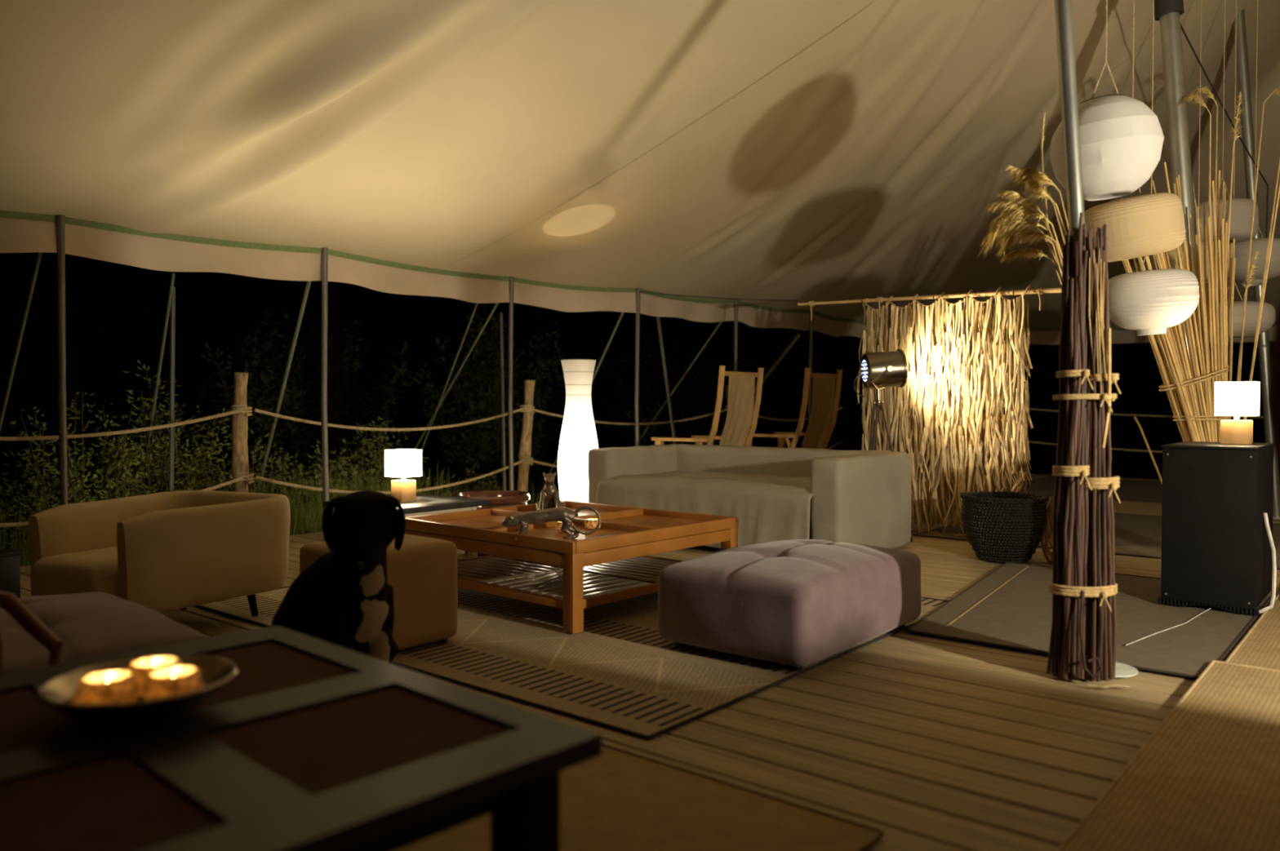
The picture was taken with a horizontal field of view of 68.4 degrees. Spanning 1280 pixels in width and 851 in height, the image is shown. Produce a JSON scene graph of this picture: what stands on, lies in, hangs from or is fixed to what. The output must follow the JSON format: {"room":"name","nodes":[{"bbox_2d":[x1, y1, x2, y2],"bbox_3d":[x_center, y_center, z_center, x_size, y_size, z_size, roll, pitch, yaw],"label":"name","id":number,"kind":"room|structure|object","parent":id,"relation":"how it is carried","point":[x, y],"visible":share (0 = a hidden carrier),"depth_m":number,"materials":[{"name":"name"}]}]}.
{"room":"tent interior","nodes":[
{"label":"tent interior","id":0,"kind":"room"},
{"bbox_2d":[0,0,1279,345],"bbox_3d":[1.385,-2.320,3.781,10.089,2.724,24.265,1,2,40],"label":"ceiling","id":1,"kind":"structure","parent":0,"point":[588,154],"depth_m":6.23,"materials":[{"name":"fabric"}]},
{"bbox_2d":[0,252,42,431],"bbox_3d":[-4.280,0.154,6.244,1.776,2.656,0.022,1,2,38],"label":"rope","id":2,"kind":"object","parent":1,"relation":"attached to","point":[39,255],"visible":1,"depth_m":5.93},
{"bbox_2d":[255,280,311,493],"bbox_3d":[-2.995,0.124,7.628,0.031,2.660,1.888,-1,2,-41],"label":"rope","id":3,"kind":"object","parent":1,"relation":"attached to","point":[308,282],"visible":0.65,"depth_m":7.34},
{"bbox_2d":[396,302,498,479],"bbox_3d":[-2.176,0.097,9.431,0.024,2.637,2.766,-1,2,-44],"label":"rope","id":4,"kind":"object","parent":1,"relation":"attached to","point":[496,304],"visible":0.65,"depth_m":8.91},
{"bbox_2d":[1049,0,1164,200],"bbox_3d":[2.015,-2.260,4.053,0.445,2.554,0.443,1,2,40],"label":"paper lantern","id":5,"kind":"object","parent":1,"relation":"hanging from","point":[1122,139],"visible":0.84,"depth_m":3.92,"materials":[{"name":"paper"}]},
{"bbox_2d":[1084,0,1186,262],"bbox_3d":[2.390,-2.172,4.554,0.455,2.751,0.459,1,2,40],"label":"paper lantern","id":6,"kind":"object","parent":1,"relation":"hanging from","point":[1141,225],"visible":0.88,"depth_m":4.40,"materials":[{"name":"paper"}]},
{"bbox_2d":[1108,0,1199,335],"bbox_3d":[2.701,-2.017,4.959,0.452,3.080,0.451,0,1,-5],"label":"paper lantern","id":7,"kind":"object","parent":1,"relation":"hanging from","point":[1146,302],"visible":0.98,"depth_m":4.83,"materials":[{"name":"paper"}]},
{"bbox_2d":[1168,0,1232,282],"bbox_3d":[3.762,-2.278,6.323,0.400,2.616,0.400,1,2,40],"label":"paper lantern","id":8,"kind":"object","parent":1,"relation":"hanging from","point":[1171,253],"visible":0.12,"depth_m":6.31,"materials":[{"name":"paper"}]},
{"bbox_2d":[1194,0,1258,244],"bbox_3d":[4.062,-2.436,6.549,0.430,2.310,0.430,1,2,40],"label":"paper lantern","id":9,"kind":"object","parent":1,"relation":"hanging from","point":[1242,209],"visible":0.52,"depth_m":6.39,"materials":[{"name":"paper"}]},
{"bbox_2d":[1209,0,1275,338],"bbox_3d":[4.079,-2.097,6.456,0.499,2.984,0.499,0,1,-13],"label":"paper lantern","id":10,"kind":"object","parent":1,"relation":"hanging from","point":[1268,315],"visible":0.38,"depth_m":6.28,"materials":[{"name":"paper"}]},
{"bbox_2d":[1227,0,1279,285],"bbox_3d":[4.457,-2.310,6.810,0.460,2.573,0.460,1,2,40],"label":"paper lantern","id":11,"kind":"object","parent":1,"relation":"hanging from","point":[1242,249],"visible":0.55,"depth_m":6.68,"materials":[{"name":"paper"}]},
{"bbox_2d":[1266,302,1279,460],"bbox_3d":[1.053,-1.177,1.476,0.090,2.550,0.058,0,1,0],"label":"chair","id":12,"kind":"object","parent":1,"relation":"hanging from","point":[1273,385],"visible":1,"depth_m":1.50,"materials":[{"name":"fabric"}]},
{"bbox_2d":[19,472,1279,850],"bbox_3d":[3.096,0.999,6.103,10.250,0.260,16.100,1,2,40],"label":"floor","id":13,"kind":"structure","parent":0,"point":[930,743],"depth_m":2.88,"materials":[{"name":"brown wood"}]},
{"bbox_2d":[0,549,23,598],"bbox_3d":[-3.159,0.758,4.549,0.220,0.290,0.220,0,1,20],"label":"planter","id":14,"kind":"object","parent":13,"relation":"on","point":[10,574],"visible":0.78,"depth_m":4.56,"materials":[{"name":"paint"}]},
{"bbox_2d":[57,214,68,505],"bbox_3d":[-3.515,-0.228,5.738,0.090,2.210,0.088,1,2,40],"label":"tent pole","id":15,"kind":"object","parent":13,"relation":"on","point":[60,218],"visible":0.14,"depth_m":5.73,"materials":[{"name":"metal"}]},
{"bbox_2d":[0,591,208,674],"bbox_3d":[-1.871,0.745,2.846,1.064,0.380,0.827,1,2,44],"label":"seat cushion","id":16,"kind":"object","parent":13,"relation":"on","point":[93,624],"visible":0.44,"depth_m":2.73,"materials":[{"name":"fabric"}]},
{"bbox_2d":[28,490,290,617],"bbox_3d":[-2.154,0.624,4.242,0.812,0.576,0.965,1,1,24],"label":"armchair","id":17,"kind":"object","parent":13,"relation":"on","point":[162,552],"visible":0.88,"depth_m":4.03,"materials":[{"name":"beige fabric"}]},
{"bbox_2d":[231,372,254,493],"bbox_3d":[-2.916,0.382,6.926,0.152,1.545,0.170,1,2,40],"label":"fence post","id":18,"kind":"object","parent":13,"relation":"attached to","point":[239,427],"visible":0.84,"depth_m":6.87,"materials":[{"name":"brown wood"}]},
{"bbox_2d":[0,409,242,440],"bbox_3d":[-3.773,-0.004,5.809,0.025,0.195,2.736,1,2,40],"label":"rope","id":19,"kind":"object","parent":18,"relation":"attached to","point":[200,420],"visible":0.97,"depth_m":6.21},
{"bbox_2d":[253,408,523,431],"bbox_3d":[-1.977,-0.050,7.956,0.025,0.195,2.676,1,2,40],"label":"rope","id":20,"kind":"object","parent":18,"relation":"attached to","point":[257,411],"visible":0.91,"depth_m":7.74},
{"bbox_2d":[254,459,523,494],"bbox_3d":[-1.977,0.460,7.967,0.025,0.224,2.677,1,2,40],"label":"rope","id":21,"kind":"object","parent":18,"relation":"attached to","point":[257,477],"visible":0.74,"depth_m":7.77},
{"bbox_2d":[0,625,601,850],"bbox_3d":[-0.883,0.742,1.540,1.150,0.450,1.170,1,2,43],"label":"table","id":22,"kind":"object","parent":13,"relation":"on","point":[312,744],"visible":0.95,"depth_m":1.49,"materials":[{"name":"black paint"}]},
{"bbox_2d":[37,654,237,728],"bbox_3d":[-0.891,0.482,1.685,0.315,0.063,0.315,1,2,40],"label":"bowl","id":23,"kind":"object","parent":22,"relation":"on","point":[215,672],"visible":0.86,"depth_m":1.62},
{"bbox_2d":[74,670,139,704],"bbox_3d":[-0.936,0.470,1.655,0.099,0.058,0.099,1,2,40],"label":"candle holder","id":24,"kind":"object","parent":23,"relation":"in","point":[115,686],"visible":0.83,"depth_m":1.63,"materials":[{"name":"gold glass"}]},
{"bbox_2d":[126,656,182,697],"bbox_3d":[-0.903,0.468,1.750,0.099,0.058,0.099,1,2,40],"label":"candle holder","id":25,"kind":"object","parent":23,"relation":"in","point":[141,668],"visible":0.34,"depth_m":1.75,"materials":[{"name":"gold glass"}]},
{"bbox_2d":[142,665,204,700],"bbox_3d":[-0.835,0.469,1.684,0.099,0.058,0.099,1,2,40],"label":"candle holder","id":26,"kind":"object","parent":23,"relation":"in","point":[171,681],"visible":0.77,"depth_m":1.65,"materials":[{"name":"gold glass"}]},
{"bbox_2d":[320,247,328,542],"bbox_3d":[-2.307,-0.253,6.918,0.090,2.210,0.088,1,2,40],"label":"tent pole","id":27,"kind":"object","parent":13,"relation":"on","point":[324,250],"visible":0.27,"depth_m":6.91,"materials":[{"name":"metal"}]},
{"bbox_2d":[271,490,405,663],"bbox_3d":[-1.040,0.572,3.168,0.666,0.724,0.437,1,2,38],"label":"dog","id":28,"kind":"object","parent":13,"relation":"on","point":[344,599],"visible":0.65,"depth_m":3.00},
{"bbox_2d":[452,490,530,557],"bbox_3d":[-0.995,0.660,6.309,0.520,0.410,0.520,1,2,40],"label":"glazed pot","id":29,"kind":"object","parent":13,"relation":"on","point":[497,499],"visible":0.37,"depth_m":6.19,"materials":[{"name":"ceramic"}]},
{"bbox_2d":[507,276,514,490],"bbox_3d":[-1.153,-0.286,8.455,0.090,2.210,0.088,1,2,40],"label":"tent pole","id":30,"kind":"object","parent":13,"relation":"on","point":[510,355],"visible":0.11,"depth_m":8.45,"materials":[{"name":"metal"}]},
{"bbox_2d":[517,380,535,502],"bbox_3d":[-1.105,0.336,9.091,0.152,1.544,0.211,1,2,40],"label":"fence post","id":31,"kind":"object","parent":13,"relation":"attached to","point":[525,446],"visible":0.81,"depth_m":9.06,"materials":[{"name":"brown wood"}]},
{"bbox_2d":[528,408,727,425],"bbox_3d":[0.034,-0.102,10.361,0.025,0.195,3.405,1,2,40],"label":"rope","id":32,"kind":"object","parent":31,"relation":"attached to","point":[535,410],"visible":0.81,"depth_m":10.24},
{"bbox_2d":[195,556,948,739],"bbox_3d":[-0.322,0.892,4.719,2.989,0.010,2.494,1,2,40],"label":"patterned rug","id":33,"kind":"object","parent":13,"relation":"on","point":[619,673],"visible":0.34,"depth_m":3.65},
{"bbox_2d":[299,533,457,650],"bbox_3d":[-1.082,0.688,3.905,0.453,0.432,0.494,1,2,40],"label":"footstool","id":34,"kind":"object","parent":33,"relation":"on","point":[422,575],"visible":0.38,"depth_m":3.81,"materials":[{"name":"beige fabric"}]},
{"bbox_2d":[322,493,488,559],"bbox_3d":[-1.379,0.662,5.568,0.690,0.437,0.680,1,2,40],"label":"side table","id":35,"kind":"object","parent":33,"relation":"on","point":[425,504],"visible":0.3,"depth_m":5.47,"materials":[{"name":"black wood"}]},
{"bbox_2d":[384,448,422,502],"bbox_3d":[-1.387,0.294,5.521,0.170,0.302,0.170,1,2,40],"label":"table lamp","id":36,"kind":"object","parent":35,"relation":"on","point":[403,464],"visible":0.97,"depth_m":5.47,"materials":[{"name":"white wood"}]},
{"bbox_2d":[404,500,738,634],"bbox_3d":[-0.372,0.682,4.941,1.310,0.400,1.210,1,2,42],"label":"tray table","id":37,"kind":"object","parent":33,"relation":"on","point":[611,564],"visible":0.79,"depth_m":4.59,"materials":[{"name":"brown wood"}]},
{"bbox_2d":[408,518,481,528],"bbox_3d":[-0.993,0.508,4.722,0.625,0.040,0.012,1,2,42],"label":"tray","id":38,"kind":"object","parent":37,"relation":"on","point":[416,520],"depth_m":4.74,"materials":[{"name":"brown wood"}]},
{"bbox_2d":[407,509,490,521],"bbox_3d":[-1.033,0.499,5.136,0.012,0.040,0.550,1,2,42],"label":"tray","id":39,"kind":"object","parent":37,"relation":"on","point":[480,513],"depth_m":5.15,"materials":[{"name":"brown wood"}]},
{"bbox_2d":[435,515,506,528],"bbox_3d":[-0.805,0.519,4.932,0.601,0.008,0.551,1,2,42],"label":"tray","id":40,"kind":"object","parent":37,"relation":"on","point":[473,521],"depth_m":5.09,"materials":[{"name":"brown wood"}]},
{"bbox_2d":[484,521,557,532],"bbox_3d":[-0.559,0.508,4.711,0.012,0.040,0.550,1,2,42],"label":"tray","id":41,"kind":"object","parent":37,"relation":"on","point":[551,524],"depth_m":4.66,"materials":[{"name":"brown wood"}]},
{"bbox_2d":[484,528,572,541],"bbox_3d":[-0.519,0.517,4.297,0.625,0.040,0.012,1,2,42],"label":"tray","id":42,"kind":"object","parent":37,"relation":"on","point":[485,529],"depth_m":4.26,"materials":[{"name":"brown wood"}]},
{"bbox_2d":[495,501,565,511],"bbox_3d":[-0.641,0.490,5.573,0.012,0.040,0.550,1,2,42],"label":"tray","id":43,"kind":"object","parent":37,"relation":"on","point":[527,508],"depth_m":5.52,"materials":[{"name":"brown wood"}]},
{"bbox_2d":[535,472,564,510],"bbox_3d":[-0.514,0.380,5.407,0.160,0.232,0.238,0,1,0],"label":"beast","id":44,"kind":"object","parent":37,"relation":"on","point":[549,495],"visible":0.89,"depth_m":5.33,"materials":[{"name":"brown metal"}]},
{"bbox_2d":[501,506,600,541],"bbox_3d":[-0.409,0.451,4.350,0.458,0.155,0.098,0,1,-5],"label":"beast","id":45,"kind":"object","parent":37,"relation":"on","point":[562,514],"visible":0.98,"depth_m":4.32,"materials":[{"name":"brown metal"}]},
{"bbox_2d":[524,506,611,515],"bbox_3d":[-0.413,0.510,5.369,0.601,0.008,0.551,1,2,42],"label":"tray","id":46,"kind":"object","parent":37,"relation":"on","point":[600,509],"depth_m":5.54,"materials":[{"name":"brown wood"}]},
{"bbox_2d":[512,525,629,541],"bbox_3d":[-0.331,0.529,4.507,0.601,0.008,0.551,1,2,42],"label":"tray","id":47,"kind":"object","parent":37,"relation":"on","point":[550,531],"depth_m":4.63,"materials":[{"name":"brown wood"}]},
{"bbox_2d":[565,501,641,511],"bbox_3d":[-0.225,0.490,5.578,0.625,0.040,0.012,1,2,42],"label":"tray","id":48,"kind":"object","parent":37,"relation":"on","point":[598,507],"depth_m":5.58,"materials":[{"name":"brown wood"}]},
{"bbox_2d":[574,508,639,517],"bbox_3d":[-0.185,0.498,5.164,0.012,0.040,0.550,1,2,42],"label":"tray","id":49,"kind":"object","parent":37,"relation":"on","point":[625,513],"depth_m":5.20,"materials":[{"name":"brown wood"}]},
{"bbox_2d":[573,509,643,520],"bbox_3d":[-0.167,0.499,5.148,0.012,0.040,0.550,1,2,42],"label":"tray","id":50,"kind":"object","parent":37,"relation":"on","point":[633,513],"depth_m":5.18,"materials":[{"name":"brown wood"}]},
{"bbox_2d":[573,528,654,541],"bbox_3d":[-0.103,0.517,4.302,0.012,0.040,0.550,1,2,42],"label":"tray","id":51,"kind":"object","parent":37,"relation":"on","point":[651,529],"depth_m":4.27,"materials":[{"name":"brown wood"}]},
{"bbox_2d":[573,519,658,532],"bbox_3d":[-0.143,0.508,4.716,0.625,0.040,0.012,1,2,42],"label":"tray","id":52,"kind":"object","parent":37,"relation":"on","point":[622,527],"depth_m":4.68,"materials":[{"name":"brown wood"}]},
{"bbox_2d":[573,518,659,528],"bbox_3d":[-0.127,0.508,4.734,0.625,0.040,0.012,1,2,42],"label":"tray","id":53,"kind":"object","parent":37,"relation":"on","point":[575,519],"depth_m":4.74,"materials":[{"name":"brown wood"}]},
{"bbox_2d":[601,515,704,528],"bbox_3d":[0.061,0.519,4.944,0.601,0.008,0.551,1,2,42],"label":"tray","id":54,"kind":"object","parent":37,"relation":"on","point":[654,521],"depth_m":5.09,"materials":[{"name":"brown wood"}]},
{"bbox_2d":[643,509,731,521],"bbox_3d":[0.249,0.499,5.153,0.625,0.040,0.012,1,2,42],"label":"tray","id":55,"kind":"object","parent":37,"relation":"on","point":[652,513],"depth_m":5.16,"materials":[{"name":"brown wood"}]},
{"bbox_2d":[662,517,730,528],"bbox_3d":[0.289,0.508,4.739,0.012,0.040,0.550,1,2,42],"label":"tray","id":56,"kind":"object","parent":37,"relation":"on","point":[726,518],"depth_m":4.80,"materials":[{"name":"brown wood"}]},
{"bbox_2d":[657,539,921,671],"bbox_3d":[0.665,0.707,4.048,0.742,0.389,1.100,1,2,40],"label":"pouf","id":57,"kind":"object","parent":33,"relation":"on","point":[797,604],"visible":1,"depth_m":3.69,"materials":[{"name":"fabric"}]},
{"bbox_2d":[557,359,598,502],"bbox_3d":[-0.482,0.164,7.395,0.329,1.355,0.329,0,1,17],"label":"floor lamp","id":58,"kind":"object","parent":13,"relation":"on","point":[578,437],"visible":0.77,"depth_m":7.28,"materials":[{"name":"beige"}]},
{"bbox_2d":[634,287,639,446],"bbox_3d":[-0.018,-0.304,9.265,0.090,2.210,0.088,1,2,40],"label":"tent pole","id":59,"kind":"object","parent":13,"relation":"on","point":[637,290],"visible":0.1,"depth_m":9.25,"materials":[{"name":"metal"}]},
{"bbox_2d":[396,743,884,850],"bbox_3d":[-0.652,0.948,2.012,1.656,0.010,1.829,1,2,40],"label":"mat","id":60,"kind":"object","parent":13,"relation":"on","point":[618,799],"visible":0.22,"depth_m":2.25,"materials":[{"name":"wicker"}]},
{"bbox_2d":[0,591,62,675],"bbox_3d":[-1.563,0.661,2.074,0.301,0.592,0.482,1,1,32],"label":"chair","id":61,"kind":"object","parent":60,"relation":"on","point":[10,603],"visible":0.16,"depth_m":2.24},
{"bbox_2d":[656,316,676,444],"bbox_3d":[0.325,-0.096,9.847,0.323,2.075,0.036,0,1,-13],"label":"rope","id":62,"kind":"object","parent":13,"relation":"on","point":[658,320],"visible":0.65,"depth_m":9.81,"materials":[{"name":"metal"}]},
{"bbox_2d":[651,365,764,446],"bbox_3d":[0.635,0.156,8.403,0.840,1.348,0.670,1,2,40],"label":"sling chair","id":63,"kind":"object","parent":13,"relation":"on","point":[742,411],"visible":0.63,"depth_m":8.26,"materials":[{"name":"fabric"}]},
{"bbox_2d":[733,299,737,372],"bbox_3d":[1.052,-0.326,10.326,0.090,2.210,0.088,1,2,40],"label":"tent pole","id":64,"kind":"object","parent":13,"relation":"on","point":[735,305],"visible":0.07,"depth_m":10.30,"materials":[{"name":"metal"}]},
{"bbox_2d":[587,444,911,549],"bbox_3d":[0.726,0.508,6.852,2.160,0.671,1.187,1,2,40],"label":"sofa","id":65,"kind":"object","parent":13,"relation":"on","point":[775,494],"visible":0.79,"depth_m":6.38,"materials":[{"name":"fabric"}]},
{"bbox_2d":[611,471,810,518],"bbox_3d":[0.680,0.477,6.793,1.741,0.226,0.893,1,2,40],"label":"seat cushion","id":66,"kind":"object","parent":65,"relation":"on","point":[784,486],"depth_m":6.57,"materials":[{"name":"fabric"}]},
{"bbox_2d":[749,368,842,448],"bbox_3d":[1.565,0.119,9.515,0.840,1.372,0.710,1,2,40],"label":"sling chair","id":67,"kind":"object","parent":13,"relation":"on","point":[824,406],"visible":0.67,"depth_m":9.38,"materials":[{"name":"fabric"}]},
{"bbox_2d":[807,309,813,422],"bbox_3d":[2.067,-0.348,11.354,0.091,2.210,0.088,1,2,40],"label":"tent pole","id":68,"kind":"object","parent":13,"relation":"on","point":[811,334],"visible":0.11,"depth_m":11.34,"materials":[{"name":"metal"}]},
{"bbox_2d":[853,348,912,542],"bbox_3d":[1.819,0.140,7.011,0.426,1.423,0.363,1,1,25],"label":"spotlight","id":69,"kind":"object","parent":13,"relation":"on","point":[879,371],"visible":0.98,"depth_m":6.91,"materials":[{"name":"silver metal"}]},
{"bbox_2d":[960,490,1048,564],"bbox_3d":[2.348,0.657,6.082,0.534,0.426,0.534,0,1,11],"label":"woven basket","id":70,"kind":"object","parent":13,"relation":"on","point":[999,526],"visible":0.98,"depth_m":5.90,"materials":[{"name":"black wicker"}]},
{"bbox_2d":[1040,495,1057,564],"bbox_3d":[2.702,0.584,5.927,0.339,0.578,0.339,1,2,40],"label":"lantern","id":71,"kind":"object","parent":13,"relation":"on","point":[1050,508],"visible":0.14,"depth_m":5.92,"materials":[{"name":"wicker"}]},
{"bbox_2d":[977,476,1162,502],"bbox_3d":[6.554,0.767,10.507,4.611,0.010,2.911,1,2,40],"label":"mat","id":72,"kind":"object","parent":13,"relation":"on","point":[1151,491],"visible":0.32,"depth_m":11.14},
{"bbox_2d":[1046,212,1130,688],"bbox_3d":[1.612,0.083,3.389,0.241,1.673,0.232,0,1,0],"label":"bundle","id":73,"kind":"object","parent":13,"relation":"on","point":[1083,588],"visible":1,"depth_m":3.36,"materials":[{"name":"wood"}]},
{"bbox_2d":[978,112,1068,288],"bbox_3d":[1.482,-0.672,3.594,0.389,1.050,0.139,0,1,-3],"label":"pampas grass","id":74,"kind":"object","parent":73,"relation":"attached to","point":[1023,177],"depth_m":3.58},
{"bbox_2d":[905,562,1277,679],"bbox_3d":[2.168,0.886,4.643,1.416,0.011,2.096,1,2,40],"label":"mat","id":75,"kind":"object","parent":13,"relation":"on","point":[1011,607],"visible":0.68,"depth_m":4.29,"materials":[{"name":"fabric"}]},
{"bbox_2d":[1157,441,1274,616],"bbox_3d":[2.910,0.488,4.739,0.416,0.789,0.630,1,2,40],"label":"speaker","id":76,"kind":"object","parent":75,"relation":"on","point":[1216,551],"visible":0.97,"depth_m":4.51,"materials":[{"name":"paint"}]},
{"bbox_2d":[1214,381,1260,444],"bbox_3d":[3.003,-0.063,4.737,0.178,0.312,0.178,1,2,40],"label":"table lamp","id":77,"kind":"object","parent":76,"relation":"on","point":[1236,399],"visible":1,"depth_m":4.68,"materials":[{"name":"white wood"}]},
{"bbox_2d":[1258,512,1276,613],"bbox_3d":[2.981,0.649,4.475,0.052,0.455,0.230,1,2,40],"label":"power cable","id":78,"kind":"object","parent":76,"relation":"hanging from","point":[1265,515],"visible":1,"depth_m":4.54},
{"bbox_2d":[1054,0,1137,677],"bbox_3d":[1.585,-1.355,3.368,0.590,4.560,0.220,-1,1,-34],"label":"tent pole","id":79,"kind":"object","parent":13,"relation":"on","point":[1063,8],"visible":0.37,"depth_m":3.38,"materials":[{"name":"metal"}]},
{"bbox_2d":[913,508,1279,569],"bbox_3d":[3.850,0.834,7.391,2.461,0.010,2.561,1,2,40],"label":"mat","id":80,"kind":"object","parent":13,"relation":"on","point":[1135,535],"visible":0.2,"depth_m":7.21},
{"bbox_2d":[1056,660,1279,850],"bbox_3d":[1.679,0.937,1.764,1.571,0.010,3.441,1,2,40],"label":"mat","id":81,"kind":"object","parent":13,"relation":"on","point":[1207,778],"visible":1,"depth_m":2.44,"materials":[{"name":"wicker"}]},
{"bbox_2d":[1154,0,1204,360],"bbox_3d":[3.377,-1.407,5.784,0.640,4.565,0.219,0,1,-16],"label":"tent pole","id":82,"kind":"object","parent":13,"relation":"on","point":[1168,12],"visible":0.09,"depth_m":5.74,"materials":[{"name":"metal"}]},
{"bbox_2d":[797,182,1198,319],"bbox_3d":[2.372,-1.437,6.892,2.989,1.225,0.428,1,2,40],"label":"bamboo rail","id":83,"kind":"object","parent":82,"relation":"attached to","point":[1038,291],"visible":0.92,"depth_m":7.14,"materials":[{"name":"wood"}]},
{"bbox_2d":[857,284,1033,538],"bbox_3d":[2.279,-0.089,7.207,1.403,1.864,0.188,1,2,40],"label":"curtain","id":84,"kind":"object","parent":83,"relation":"hanging from","point":[974,470],"visible":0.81,"depth_m":7.11,"materials":[{"name":"wood"}]},
{"bbox_2d":[1121,86,1279,442],"bbox_3d":[3.479,-0.589,5.706,1.269,2.920,0.253,0,1,-1],"label":"reeds","id":85,"kind":"object","parent":13,"relation":"on","point":[1189,385],"visible":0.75,"depth_m":5.65,"materials":[{"name":"plant"}]},
{"bbox_2d":[1225,593,1279,670],"bbox_3d":[3.752,0.890,4.215,1.536,0.010,3.161,1,2,40],"label":"mat","id":86,"kind":"object","parent":13,"relation":"on","point":[1260,647],"visible":0.81,"depth_m":3.85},
{"bbox_2d":[1233,8,1279,519],"bbox_3d":[5.321,-1.457,8.122,0.769,4.565,0.219,0,1,-18],"label":"tent pole","id":87,"kind":"object","parent":13,"relation":"on","point":[1242,56],"visible":0.44,"depth_m":8.01,"materials":[{"name":"metal"}]},
{"bbox_2d":[1180,23,1268,302],"bbox_3d":[4.354,-1.674,6.895,0.142,1.857,3.189,1,2,42],"label":"cable","id":88,"kind":"object","parent":87,"relation":"hanging from","point":[1181,27],"visible":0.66,"depth_m":6.66,"materials":[{"name":"metal"}]},
{"label":"outside","id":89,"kind":"structure","parent":0,"visible":0},
{"bbox_2d":[0,435,1279,566],"bbox_3d":[0.919,1.160,13.598,44.000,0.171,46.000,1,2,40],"label":"ground","id":90,"kind":"structure","parent":89,"point":[1124,464],"depth_m":22.19,"materials":[{"name":"plant"}]},
{"bbox_2d":[0,452,36,544],"bbox_3d":[-5.061,0.556,6.910,1.063,1.498,1.104,1,2,40],"label":"shrub","id":91,"kind":"object","parent":90,"relation":"on","point":[2,503],"visible":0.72,"depth_m":7.09,"materials":[{"name":"green plant"}]},
{"bbox_2d":[0,391,168,553],"bbox_3d":[-4.218,0.519,7.109,0.933,1.562,1.094,1,2,40],"label":"shrub","id":92,"kind":"object","parent":90,"relation":"on","point":[109,471],"visible":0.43,"depth_m":7.06,"materials":[{"name":"green plant"}]},
{"bbox_2d":[0,481,310,566],"bbox_3d":[-4.106,0.876,6.357,1.608,0.876,3.915,1,2,40],"label":"grass","id":93,"kind":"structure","parent":90,"relation":"on","point":[24,559],"depth_m":6.37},
{"bbox_2d":[139,273,175,495],"bbox_3d":[-3.864,0.175,7.396,0.022,2.563,1.652,-1,2,-40],"label":"rope","id":94,"kind":"object","parent":90,"relation":"attached to","point":[173,275],"visible":0.6,"depth_m":7.06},
{"bbox_2d":[95,360,231,498],"bbox_3d":[-3.761,0.384,7.529,1.008,1.815,1.021,-1,2,-39],"label":"shrub","id":95,"kind":"object","parent":90,"relation":"on","point":[158,458],"visible":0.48,"depth_m":7.41,"materials":[{"name":"green plant"}]},
{"bbox_2d":[168,286,175,491],"bbox_3d":[-3.566,0.203,7.170,0.095,2.508,0.033,0,1,18],"label":"support pole","id":96,"kind":"object","parent":90,"relation":"on","point":[172,340],"visible":0.5,"depth_m":7.14,"materials":[{"name":"metal"}]},
{"bbox_2d":[178,427,314,511],"bbox_3d":[-3.497,0.648,8.321,1.059,1.254,1.064,1,2,40],"label":"shrub","id":97,"kind":"object","parent":90,"relation":"on","point":[224,464],"visible":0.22,"depth_m":8.32,"materials":[{"name":"green plant"}]},
{"bbox_2d":[199,304,411,504],"bbox_3d":[-4.808,-0.313,13.651,3.027,2.950,3.132,1,2,40],"label":"bush","id":98,"kind":"object","parent":90,"relation":"on","point":[303,445],"visible":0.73,"depth_m":13.41,"materials":[{"name":"green plant"}]},
{"bbox_2d":[266,440,376,533],"bbox_3d":[-2.839,0.696,8.643,1.001,1.146,1.038,1,2,40],"label":"shrub","id":99,"kind":"object","parent":90,"relation":"on","point":[317,450],"visible":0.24,"depth_m":8.57,"materials":[{"name":"green plant"}]},
{"bbox_2d":[226,464,485,535],"bbox_3d":[-2.440,0.806,8.287,2.473,0.934,1.493,-1,2,-42],"label":"grass","id":100,"kind":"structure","parent":90,"relation":"on","point":[303,527],"depth_m":7.96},
{"bbox_2d":[308,417,431,499],"bbox_3d":[-2.601,0.579,9.440,1.160,1.345,1.006,1,2,40],"label":"shrub","id":101,"kind":"object","parent":90,"relation":"on","point":[378,460],"visible":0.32,"depth_m":9.34,"materials":[{"name":"green plant"}]},
{"bbox_2d":[410,302,478,479],"bbox_3d":[-2.087,0.113,9.207,0.020,2.610,2.314,-1,2,-37],"label":"rope","id":102,"kind":"object","parent":90,"relation":"attached to","point":[477,304],"visible":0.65,"depth_m":8.75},
{"bbox_2d":[436,460,506,496],"bbox_3d":[-1.725,0.802,9.777,0.727,0.886,0.951,-1,1,-30],"label":"shrub","id":103,"kind":"object","parent":90,"relation":"on","point":[496,482],"visible":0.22,"depth_m":9.78,"materials":[{"name":"green plant"}]},
{"bbox_2d":[405,306,573,491],"bbox_3d":[-2.266,-0.453,15.178,2.565,3.165,3.057,0,1,19],"label":"bush","id":104,"kind":"object","parent":90,"relation":"on","point":[489,432],"visible":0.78,"depth_m":14.91,"materials":[{"name":"green plant"}]},
{"bbox_2d":[498,312,506,490],"bbox_3d":[-1.321,-0.068,9.088,0.034,2.049,0.163,-1,1,-24],"label":"support pole","id":105,"kind":"object","parent":90,"relation":"on","point":[500,314],"visible":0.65,"depth_m":9.08,"materials":[{"name":"metal"}]},
{"bbox_2d":[601,333,752,447],"bbox_3d":[0.631,-0.301,17.098,2.805,2.777,2.915,0,1,6],"label":"bush","id":106,"kind":"object","parent":90,"relation":"on","point":[677,411],"visible":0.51,"depth_m":16.88,"materials":[{"name":"green plant"}]},
{"bbox_2d":[711,333,800,445],"bbox_3d":[1.058,0.115,12.350,0.044,2.489,2.633,-1,2,-41],"label":"rope","id":107,"kind":"object","parent":90,"relation":"attached to","point":[796,338],"visible":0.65,"depth_m":11.60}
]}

